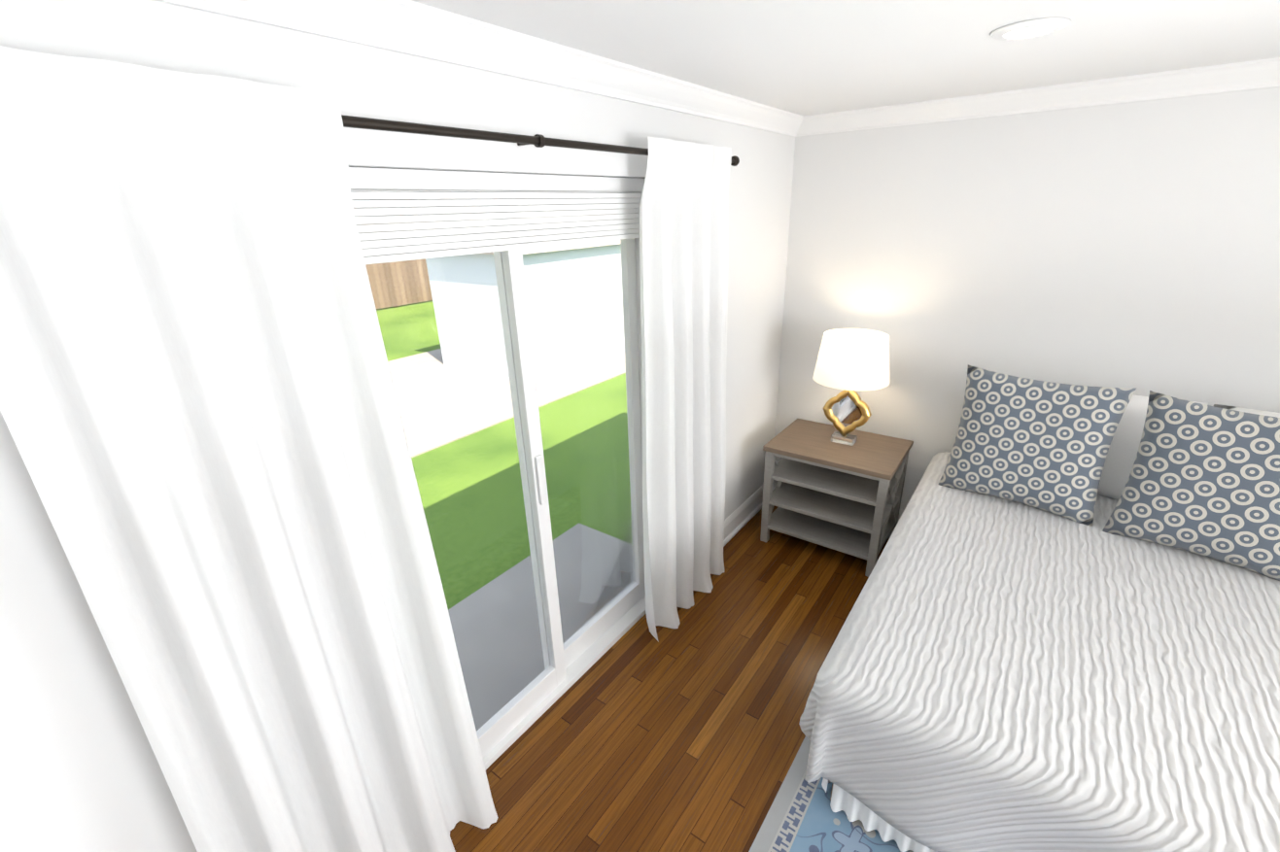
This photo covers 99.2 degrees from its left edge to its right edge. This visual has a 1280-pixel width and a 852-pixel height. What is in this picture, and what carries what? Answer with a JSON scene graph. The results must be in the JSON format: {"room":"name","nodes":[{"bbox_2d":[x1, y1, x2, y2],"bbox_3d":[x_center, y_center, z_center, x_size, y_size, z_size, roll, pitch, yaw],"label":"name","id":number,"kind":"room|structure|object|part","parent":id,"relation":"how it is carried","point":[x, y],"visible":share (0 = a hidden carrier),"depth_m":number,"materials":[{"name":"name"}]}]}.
{"room":"bedroom","nodes":[
{"label":"bedroom","id":0,"kind":"room"},
{"bbox_2d":[0,0,795,851],"bbox_3d":[-1.163,0.441,1.057,0.150,2.440,7.170,14,26,34],"label":"wall","id":1,"kind":"structure","parent":0,"point":[80,770],"depth_m":1.12,"materials":[{"name":"white paint"}]},
{"bbox_2d":[152,0,805,137],"bbox_3d":[-0.340,-1.040,1.532,0.070,0.090,4.140,14,26,34],"label":"crown molding","id":2,"kind":"structure","parent":1,"relation":"attached to","point":[409,27],"depth_m":1.45,"materials":[{"name":"white wood"}]},
{"bbox_2d":[343,127,648,770],"bbox_3d":[-0.390,0.155,2.051,0.158,2.190,1.680,14,26,34],"label":"door frame","id":3,"kind":"structure","parent":1,"relation":"in","point":[376,148],"depth_m":2.05,"materials":[{"name":"wood"},{"name":"paint"}]},
{"bbox_3d":[-0.588,0.311,1.823,0.035,2.020,0.730,14,26,34],"label":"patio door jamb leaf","id":4,"kind":"part","parent":3,"relation":"part of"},
{"bbox_3d":[-0.373,0.203,2.050,0.014,0.200,0.030,14,26,34],"label":"handle","id":5,"kind":"part","parent":3,"relation":"part of","materials":[{"name":"white plastic"}]},
{"bbox_3d":[-0.225,0.093,2.343,0.035,2.020,0.730,14,26,34],"label":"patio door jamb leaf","id":6,"kind":"part","parent":3,"relation":"part of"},
{"bbox_2d":[350,189,642,264],"bbox_3d":[-0.385,-0.644,1.708,0.040,0.170,1.390,14,26,34],"label":"window blind","id":7,"kind":"object","parent":1,"relation":"attached to","point":[391,243],"visible":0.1,"depth_m":1.59,"materials":[{"name":"white plastic"}]},
{"bbox_2d":[341,114,739,166],"bbox_3d":[-0.336,-0.816,1.563,0.126,0.044,2.534,14,26,34],"label":"curtain rod","id":8,"kind":"object","parent":1,"relation":"attached to","point":[538,141],"visible":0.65,"depth_m":1.40,"materials":[{"name":"brown metal"}]},
{"bbox_2d":[0,46,498,851],"bbox_3d":[-0.771,0.449,1.286,0.142,2.208,0.729,14,26,34],"label":"curtain","id":9,"kind":"object","parent":8,"relation":"hanging from","point":[200,408],"visible":1,"depth_m":1.09,"materials":[{"name":"white fabric"}]},
{"bbox_2d":[639,136,731,642],"bbox_3d":[0.234,-0.086,2.548,0.139,2.208,0.704,14,26,34],"label":"curtain","id":10,"kind":"object","parent":8,"relation":"hanging from","point":[683,227],"visible":1,"depth_m":2.45,"materials":[{"name":"white fabric"}]},
{"bbox_2d":[723,480,775,547],"bbox_3d":[0.579,0.649,3.491,0.030,0.150,1.295,14,26,34],"label":"baseboard","id":11,"kind":"structure","parent":1,"relation":"attached to","point":[737,520],"depth_m":3.62,"materials":[{"name":"white wood"}]},
{"bbox_2d":[449,506,889,851],"bbox_3d":[1.186,2.181,-0.071,5.880,0.100,7.170,14,26,34],"label":"floor","id":12,"kind":"structure","parent":0,"point":[688,735],"depth_m":2.25,"materials":[{"name":"brown wood"}]},
{"bbox_2d":[748,736,913,851],"bbox_3d":[1.699,1.629,1.124,3.000,0.011,2.320,14,26,34],"label":"rug","id":13,"kind":"object","parent":12,"relation":"on","point":[801,816],"visible":0.06,"depth_m":1.86,"materials":[{"name":"blue fabric"}]},
{"bbox_2d":[798,365,1279,851],"bbox_3d":[1.933,0.664,1.868,2.086,1.213,2.111,14,26,34],"label":"bed","id":14,"kind":"object","parent":13,"relation":"on","point":[1059,631],"visible":1,"depth_m":1.80,"materials":[{"name":"white fabric"}]},
{"bbox_2d":[936,365,1137,528],"bbox_3d":[1.807,0.076,2.547,0.641,0.614,0.254,14,26,34],"label":"pillow","id":15,"kind":"object","parent":14,"relation":"on","point":[1039,449],"depth_m":2.48,"materials":[{"name":"blue fabric"}]},
{"bbox_2d":[1101,390,1279,599],"bbox_3d":[2.280,0.236,2.105,0.647,0.611,0.284,14,26,34],"label":"pillow","id":16,"kind":"object","parent":14,"relation":"on","point":[1201,491],"depth_m":2.11,"materials":[{"name":"blue fabric"}]},
{"bbox_2d":[760,418,913,577],"bbox_3d":[1.187,0.410,3.355,0.714,0.660,0.544,14,26,34],"label":"nightstand","id":17,"kind":"object","parent":12,"relation":"on","point":[826,492],"visible":0.96,"depth_m":3.22,"materials":[{"name":"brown wood"}]},
{"bbox_2d":[812,328,889,446],"bbox_3d":[1.203,-0.207,3.135,0.410,0.644,0.410,14,26,34],"label":"lamp","id":18,"kind":"object","parent":17,"relation":"on","point":[849,362],"visible":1,"depth_m":2.98,"materials":[{"name":"white fabric"}]},
{"bbox_3d":[1.207,-0.085,3.183,0.185,0.206,0.006,14,26,34],"label":"glass","id":19,"kind":"part","parent":18,"relation":"part of","materials":[{"name":"glass"}]},
{"bbox_3d":[1.198,-0.385,3.064,0.410,0.260,0.410,14,26,34],"label":"lamp shade","id":20,"kind":"part","parent":18,"relation":"part of","materials":[{"name":"white fabric"}]},
{"bbox_2d":[411,0,1279,116],"bbox_3d":[1.111,-0.178,-1.009,5.880,0.100,7.170,14,26,34],"label":"ceiling","id":21,"kind":"structure","parent":0,"point":[806,57],"depth_m":1.67,"materials":[{"name":"white paint"}]},
{"bbox_2d":[989,17,1071,39],"bbox_3d":[1.129,-1.149,1.584,0.196,0.011,0.196,14,26,34],"label":"recessed light","id":22,"kind":"object","parent":21,"relation":"in","point":[1029,28],"visible":1,"depth_m":1.56,"materials":[{"name":"white plastic"}]},
{"bbox_2d":[774,86,1279,510],"bbox_3d":[3.285,-0.091,2.036,5.730,2.440,0.130,14,26,34],"label":"wall","id":23,"kind":"structure","parent":0,"point":[1134,245],"depth_m":2.67,"materials":[{"name":"white paint"}]},
{"bbox_2d":[774,480,904,522],"bbox_3d":[3.220,0.984,2.436,5.600,0.150,0.030,14,26,34],"label":"baseboard","id":24,"kind":"structure","parent":23,"relation":"attached to","point":[901,511],"depth_m":3.49,"materials":[{"name":"white wood"}]},
{"bbox_2d":[805,57,1279,136],"bbox_3d":[3.139,-1.164,1.564,5.600,0.090,0.070,14,26,34],"label":"crown molding","id":25,"kind":"structure","parent":23,"relation":"attached to","point":[1262,73],"depth_m":2.42,"materials":[{"name":"white wood"}]},
{"label":"outside","id":26,"kind":"structure","parent":0,"visible":0},
{"bbox_2d":[376,270,631,609],"bbox_3d":[-16.838,-4.107,17.138,44.850,0.058,50.000,14,26,34],"label":"lawn","id":27,"kind":"structure","parent":26,"point":[437,492],"depth_m":4.41,"materials":[{"name":"green plant"}]},
{"bbox_2d":[360,213,621,309],"bbox_3d":[-7.574,-2.745,10.367,0.120,1.860,38.090,14,26,34],"label":"fence","id":28,"kind":"object","parent":27,"relation":"on","point":[396,273],"depth_m":12.82,"materials":[{"name":"brown wood"}]},
{"bbox_2d":[387,317,625,458],"bbox_3d":[-2.334,-0.621,7.109,3.400,0.014,50.000,14,26,34],"label":"concrete path","id":29,"kind":"structure","parent":27,"relation":"on","point":[452,384],"depth_m":6.47,"materials":[{"name":"white concrete"}]},
{"bbox_2d":[425,214,624,381],"bbox_3d":[-1.546,-1.942,7.606,2.000,2.050,2.100,14,26,34],"label":"shed","id":30,"kind":"object","parent":27,"relation":"on","point":[445,296],"depth_m":7.09,"materials":[{"name":"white paint"}]},
{"bbox_2d":[448,523,623,730],"bbox_3d":[-0.733,1.073,2.710,0.750,0.022,2.100,14,26,34],"label":"patio","id":31,"kind":"structure","parent":27,"relation":"on","point":[474,602],"depth_m":2.85,"materials":[{"name":"concrete"}]}
]}

